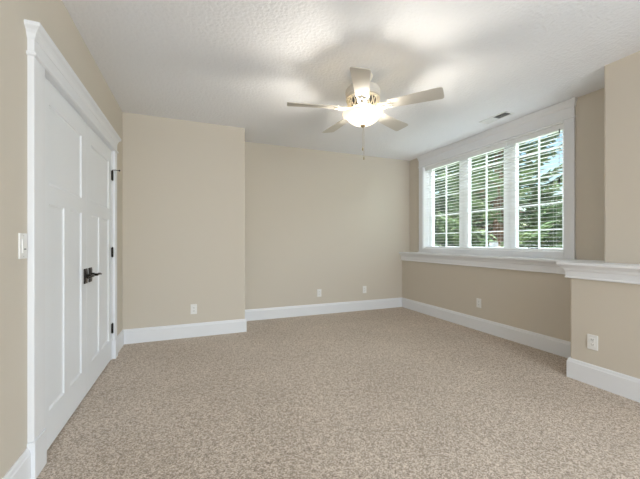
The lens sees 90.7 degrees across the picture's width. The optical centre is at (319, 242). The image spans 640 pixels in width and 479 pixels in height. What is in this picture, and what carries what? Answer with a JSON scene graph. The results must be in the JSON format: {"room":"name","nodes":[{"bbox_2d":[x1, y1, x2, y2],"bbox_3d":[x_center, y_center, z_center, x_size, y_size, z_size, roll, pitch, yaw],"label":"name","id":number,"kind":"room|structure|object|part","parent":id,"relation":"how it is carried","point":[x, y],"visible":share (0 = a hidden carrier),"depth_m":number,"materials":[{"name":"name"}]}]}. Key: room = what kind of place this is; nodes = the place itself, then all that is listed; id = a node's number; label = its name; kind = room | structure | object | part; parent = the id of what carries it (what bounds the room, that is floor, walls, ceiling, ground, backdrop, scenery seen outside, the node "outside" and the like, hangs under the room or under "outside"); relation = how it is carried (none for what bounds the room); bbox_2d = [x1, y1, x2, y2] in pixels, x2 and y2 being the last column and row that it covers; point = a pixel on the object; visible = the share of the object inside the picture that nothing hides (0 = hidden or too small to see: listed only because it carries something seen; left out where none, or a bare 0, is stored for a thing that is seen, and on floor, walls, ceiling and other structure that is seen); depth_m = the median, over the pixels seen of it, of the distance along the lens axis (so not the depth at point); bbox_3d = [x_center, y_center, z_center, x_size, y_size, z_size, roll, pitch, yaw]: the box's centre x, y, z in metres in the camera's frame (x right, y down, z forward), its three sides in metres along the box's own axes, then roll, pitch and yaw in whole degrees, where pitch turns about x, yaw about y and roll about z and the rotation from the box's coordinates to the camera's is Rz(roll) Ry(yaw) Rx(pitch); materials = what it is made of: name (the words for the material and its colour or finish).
{"room":"empty bedroom","nodes":[
{"label":"empty bedroom","id":0,"kind":"room"},
{"bbox_2d":[0,0,121,478],"bbox_3d":[-0.830,-0.158,-0.089,0.140,2.600,8.854,0,0,-22],"label":"wall","id":1,"kind":"structure","parent":0,"point":[53,15],"depth_m":1.43,"materials":[{"name":"beige paint"}]},
{"bbox_2d":[18,233,26,258],"bbox_3d":[-1.370,0.018,1.461,0.012,0.118,0.072,0,0,-22],"label":"light switch","id":2,"kind":"object","parent":1,"relation":"attached to","point":[22,237],"visible":1,"depth_m":1.45,"materials":[{"name":"white plastic"}]},
{"bbox_2d":[2,330,123,478],"bbox_3d":[-0.655,1.060,-0.313,0.017,0.164,8.307,0,0,-22],"label":"baseboard","id":3,"kind":"structure","parent":1,"relation":"attached to","point":[21,469],"depth_m":1.45,"materials":[{"name":"white paint"}]},
{"bbox_2d":[45,77,94,449],"bbox_3d":[-1.575,0.120,1.987,0.098,2.018,0.792,0,0,-22],"label":"door","id":4,"kind":"structure","parent":1,"relation":"in","point":[67,276],"depth_m":1.94,"materials":[{"name":"white paint"}]},
{"bbox_3d":[-1.718,0.249,2.319,0.012,0.110,0.068,0,0,-22],"label":"handle plate","id":5,"kind":"part","parent":4,"relation":"part of","materials":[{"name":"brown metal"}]},
{"bbox_3d":[-1.670,0.249,2.283,0.054,0.031,0.135,0,0,-22],"label":"lever","id":6,"kind":"part","parent":4,"relation":"part of","materials":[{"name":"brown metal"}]},
{"bbox_2d":[24,19,120,478],"bbox_3d":[-1.763,0.049,2.312,0.199,2.183,1.837,0,0,-22],"label":"trim","id":7,"kind":"structure","parent":1,"relation":"attached to","point":[44,59],"depth_m":1.58,"materials":[{"name":"white paint"}]},
{"bbox_2d":[86,123,119,393],"bbox_3d":[-1.867,0.120,2.726,0.108,2.018,0.792,0,0,-22],"label":"door","id":8,"kind":"structure","parent":1,"relation":"in","point":[99,175],"depth_m":2.65,"materials":[{"name":"white paint"}]},
{"bbox_3d":[-1.760,0.249,2.423,0.012,0.110,0.068,0,0,-22],"label":"handle plate","id":9,"kind":"part","parent":8,"relation":"part of","materials":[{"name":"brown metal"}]},
{"bbox_2d":[122,112,244,329],"bbox_3d":[-1.736,-0.158,4.099,1.400,2.700,0.687,0,0,-22],"label":"wall","id":10,"kind":"structure","parent":0,"point":[183,181],"depth_m":3.75,"materials":[{"name":"beige paint"}]},
{"bbox_2d":[191,304,196,313],"bbox_3d":[-1.522,0.807,3.809,0.072,0.118,0.010,0,0,-22],"label":"wall outlet","id":11,"kind":"object","parent":10,"relation":"attached to","point":[193,306],"visible":1,"depth_m":3.81,"materials":[{"name":"white plastic"}]},
{"bbox_2d":[245,142,409,309],"bbox_3d":[0.260,-0.158,5.196,3.123,2.600,0.140,0,0,-22],"label":"wall","id":12,"kind":"structure","parent":0,"point":[337,224],"depth_m":5.02,"materials":[{"name":"beige paint"}]},
{"bbox_2d":[123,297,401,343],"bbox_3d":[-0.375,1.060,4.561,4.172,0.164,0.564,0,0,-22],"label":"baseboard","id":13,"kind":"structure","parent":12,"relation":"attached to","point":[159,333],"depth_m":4.02,"materials":[{"name":"white paint"}]},
{"bbox_2d":[317,289,320,296],"bbox_3d":[-0.010,0.804,5.006,0.072,0.118,0.010,0,0,-22],"label":"wall outlet","id":14,"kind":"object","parent":12,"relation":"attached to","point":[318,290],"visible":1,"depth_m":5.00,"materials":[{"name":"white plastic"}]},
{"bbox_2d":[37,307,639,478],"bbox_3d":[1.246,1.202,0.745,4.733,0.120,9.254,0,0,-22],"label":"floor","id":15,"kind":"structure","parent":0,"point":[398,392],"depth_m":2.12,"materials":[{"name":"beige carpet"}]},
{"bbox_2d":[62,0,639,160],"bbox_3d":[1.269,-1.533,0.754,4.783,0.150,9.254,0,0,-22],"label":"ceiling","id":16,"kind":"structure","parent":0,"point":[234,63],"depth_m":2.47,"materials":[{"name":"white paint"}]},
{"bbox_2d":[287,66,443,159],"bbox_3d":[0.351,-1.089,2.787,1.284,0.738,1.255,0,0,-22],"label":"ceiling fan","id":17,"kind":"object","parent":16,"relation":"hanging from","point":[363,110],"visible":1,"depth_m":2.64,"materials":[{"name":"beige metal"}]},
{"bbox_3d":[-0.061,-1.164,2.693,0.438,0.006,0.144,0,12,-9],"label":"blade","id":18,"kind":"part","parent":17,"relation":"part of","materials":[{"name":"grey wood"}]},
{"bbox_3d":[0.177,-1.164,3.154,0.144,0.006,0.438,-13,6,-26],"label":"blade","id":19,"kind":"part","parent":17,"relation":"part of","materials":[{"name":"grey wood"}]},
{"bbox_3d":[0.303,-1.164,2.325,0.144,0.006,0.438,12,2,9],"label":"blade","id":20,"kind":"part","parent":17,"relation":"part of","materials":[{"name":"white wood"}]},
{"bbox_3d":[0.375,-1.073,2.760,0.354,0.105,0.354,0,0,-22],"label":"lamp shade","id":21,"kind":"part","parent":17,"relation":"part of","materials":[{"name":"beige glass"}]},
{"bbox_3d":[0.689,-1.164,3.070,0.438,0.006,0.144,0,-12,-45],"label":"blade","id":22,"kind":"part","parent":17,"relation":"part of","materials":[{"name":"white wood"}]},
{"bbox_3d":[0.767,-1.164,2.557,0.438,0.006,0.144,0,-12,27],"label":"blade","id":23,"kind":"part","parent":17,"relation":"part of","materials":[{"name":"white wood"}]},
{"bbox_2d":[479,111,513,123],"bbox_3d":[2.060,-1.454,3.697,0.144,0.008,0.350,0,0,-22],"label":"ceiling vent","id":24,"kind":"object","parent":16,"relation":"in","point":[505,113],"visible":1,"depth_m":3.69,"materials":[{"name":"white metal"}]},
{"bbox_3d":[2.059,-1.453,3.699,0.104,0.007,0.304,0,0,-22],"label":"louver panel","id":25,"kind":"part","parent":24,"relation":"part of","materials":[{"name":"white metal"}]},
{"bbox_2d":[402,260,570,341],"bbox_3d":[2.147,0.664,4.284,0.301,0.955,2.959,0,0,-22],"label":"wall","id":26,"kind":"structure","parent":0,"point":[537,302],"depth_m":3.83,"materials":[{"name":"beige paint"}]},
{"bbox_2d":[476,298,480,307],"bbox_3d":[2.057,0.788,4.092,0.010,0.118,0.072,0,0,-22],"label":"wall outlet","id":27,"kind":"object","parent":26,"relation":"attached to","point":[478,301],"visible":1,"depth_m":4.09,"materials":[{"name":"white plastic"}]},
{"bbox_2d":[399,252,602,274],"bbox_3d":[2.077,0.247,4.179,0.228,0.148,3.101,0,0,-22],"label":"trim","id":28,"kind":"structure","parent":26,"relation":"attached to","point":[543,265],"depth_m":3.85,"materials":[{"name":"white paint"}]},
{"bbox_2d":[410,88,603,260],"bbox_3d":[2.248,-0.636,4.248,0.140,1.645,3.101,0,0,-22],"label":"wall","id":29,"kind":"structure","parent":0,"point":[589,108],"depth_m":3.12,"materials":[{"name":"beige paint"}]},
{"bbox_2d":[424,121,563,251],"bbox_3d":[2.223,-0.581,4.337,0.161,1.375,2.180,0,0,-22],"label":"window","id":30,"kind":"structure","parent":29,"relation":"in","point":[511,239],"depth_m":4.21,"materials":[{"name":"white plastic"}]},
{"bbox_2d":[425,156,462,248],"bbox_3d":[1.935,-0.581,4.971,0.062,1.346,0.755,0,0,-22],"label":"window blind","id":31,"kind":"object","parent":30,"relation":"attached to","point":[457,159],"visible":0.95,"depth_m":4.92,"materials":[{"name":"white plastic"}]},
{"bbox_3d":[1.938,0.083,4.972,0.052,0.017,0.754,0,0,-22],"label":"rail","id":32,"kind":"part","parent":31,"relation":"part of","materials":[{"name":"white"}]},
{"bbox_3d":[2.006,-0.581,5.011,0.060,1.351,0.743,0,0,-22],"label":"frame","id":33,"kind":"part","parent":30,"relation":"part of","materials":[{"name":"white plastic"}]},
{"bbox_2d":[461,142,508,249],"bbox_3d":[2.212,-0.581,4.282,0.062,1.346,0.724,0,0,-22],"label":"window blind","id":34,"kind":"object","parent":30,"relation":"attached to","point":[501,145],"visible":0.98,"depth_m":4.27,"materials":[{"name":"white plastic"}]},
{"bbox_3d":[2.215,-0.569,4.283,0.057,1.291,0.479,0,0,-22],"label":"ladder cord","id":35,"kind":"part","parent":34,"relation":"part of","materials":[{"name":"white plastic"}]},
{"bbox_3d":[2.215,0.083,4.283,0.052,0.017,0.723,0,0,-22],"label":"rail","id":36,"kind":"part","parent":34,"relation":"part of","materials":[{"name":"white"}]},
{"bbox_3d":[2.280,-0.581,4.329,0.060,1.351,0.727,0,0,-22],"label":"frame","id":37,"kind":"part","parent":30,"relation":"part of","materials":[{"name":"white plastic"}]},
{"bbox_2d":[506,123,563,250],"bbox_3d":[2.464,-0.581,3.633,0.079,1.346,0.662,0,0,-22],"label":"window blind","id":38,"kind":"object","parent":30,"relation":"attached to","point":[559,127],"visible":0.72,"depth_m":3.63,"materials":[{"name":"white plastic"}]},
{"bbox_3d":[2.474,-0.569,3.637,0.057,1.291,0.438,0,0,-22],"label":"ladder cord","id":39,"kind":"part","parent":38,"relation":"part of","materials":[{"name":"white fabric"}]},
{"bbox_3d":[2.474,0.083,3.637,0.052,0.017,0.661,0,0,-22],"label":"rail","id":40,"kind":"part","parent":38,"relation":"part of","materials":[{"name":"white"}]},
{"bbox_3d":[2.544,-0.581,3.673,0.060,1.351,0.686,0,0,-22],"label":"frame","id":41,"kind":"part","parent":30,"relation":"part of","materials":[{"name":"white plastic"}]},
{"bbox_2d":[417,97,577,258],"bbox_3d":[2.129,-0.643,4.299,0.043,1.630,2.418,0,0,-22],"label":"trim","id":42,"kind":"structure","parent":29,"relation":"attached to","point":[564,111],"depth_m":3.66,"materials":[{"name":"white paint"}]},
{"bbox_2d":[571,278,639,378],"bbox_3d":[3.578,0.689,0.088,0.775,1.005,5.895,0,0,-22],"label":"wall","id":43,"kind":"structure","parent":0,"point":[609,311],"depth_m":2.44,"materials":[{"name":"beige paint"}]},
{"bbox_2d":[402,298,639,402],"bbox_3d":[2.879,1.060,1.401,0.491,0.164,8.854,0,0,-22],"label":"baseboard","id":44,"kind":"structure","parent":43,"relation":"attached to","point":[626,386],"depth_m":3.25,"materials":[{"name":"white paint"}]},
{"bbox_2d":[587,334,597,350],"bbox_3d":[2.176,0.799,2.523,0.010,0.118,0.072,0,0,-22],"label":"wall outlet","id":45,"kind":"object","parent":43,"relation":"attached to","point":[592,340],"visible":1,"depth_m":2.52,"materials":[{"name":"white plastic"}]},
{"bbox_2d":[556,260,639,284],"bbox_3d":[3.381,0.235,0.045,0.511,0.136,5.962,0,0,-22],"label":"trim","id":46,"kind":"structure","parent":43,"relation":"attached to","point":[592,269],"depth_m":2.44,"materials":[{"name":"white paint"}]},
{"bbox_2d":[604,51,639,263],"bbox_3d":[3.693,-0.633,0.058,0.583,1.750,5.753,0,0,-22],"label":"wall","id":47,"kind":"structure","parent":0,"point":[621,76],"depth_m":2.50,"materials":[{"name":"beige paint"}]},
{"label":"outside","id":48,"kind":"structure","parent":0,"visible":0},
{"bbox_3d":[23.979,0.672,25.802,56.259,0.300,90.000,0,0,-22],"label":"ground","id":49,"kind":"structure","parent":48,"visible":0},
{"bbox_2d":[435,167,458,245],"bbox_3d":[3.478,-3.945,11.936,3.638,9.687,3.863,0,0,21],"label":"spruce tree","id":50,"kind":"object","parent":49,"relation":"on","point":[439,238],"visible":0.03,"depth_m":11.22,"materials":[{"name":"green plant"}]},
{"bbox_2d":[435,162,493,246],"bbox_3d":[6.989,-5.403,15.611,4.912,12.732,5.097,0,0,-41],"label":"spruce tree","id":51,"kind":"object","parent":49,"relation":"on","point":[481,224],"visible":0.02,"depth_m":14.71,"materials":[{"name":"green plant"}]},
{"bbox_2d":[435,132,561,247],"bbox_3d":[4.809,-3.065,8.409,3.832,7.934,3.883,0,0,-31],"label":"spruce tree","id":52,"kind":"object","parent":49,"relation":"on","point":[546,235],"visible":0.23,"depth_m":7.70,"materials":[{"name":"green plant"}]},
{"bbox_2d":[519,191,561,247],"bbox_3d":[13.899,-1.386,20.022,3.949,4.499,4.120,0,0,41],"label":"spruce tree","id":53,"kind":"object","parent":49,"relation":"on","point":[554,238],"visible":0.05,"depth_m":19.60,"materials":[{"name":"green plant"}]}
]}

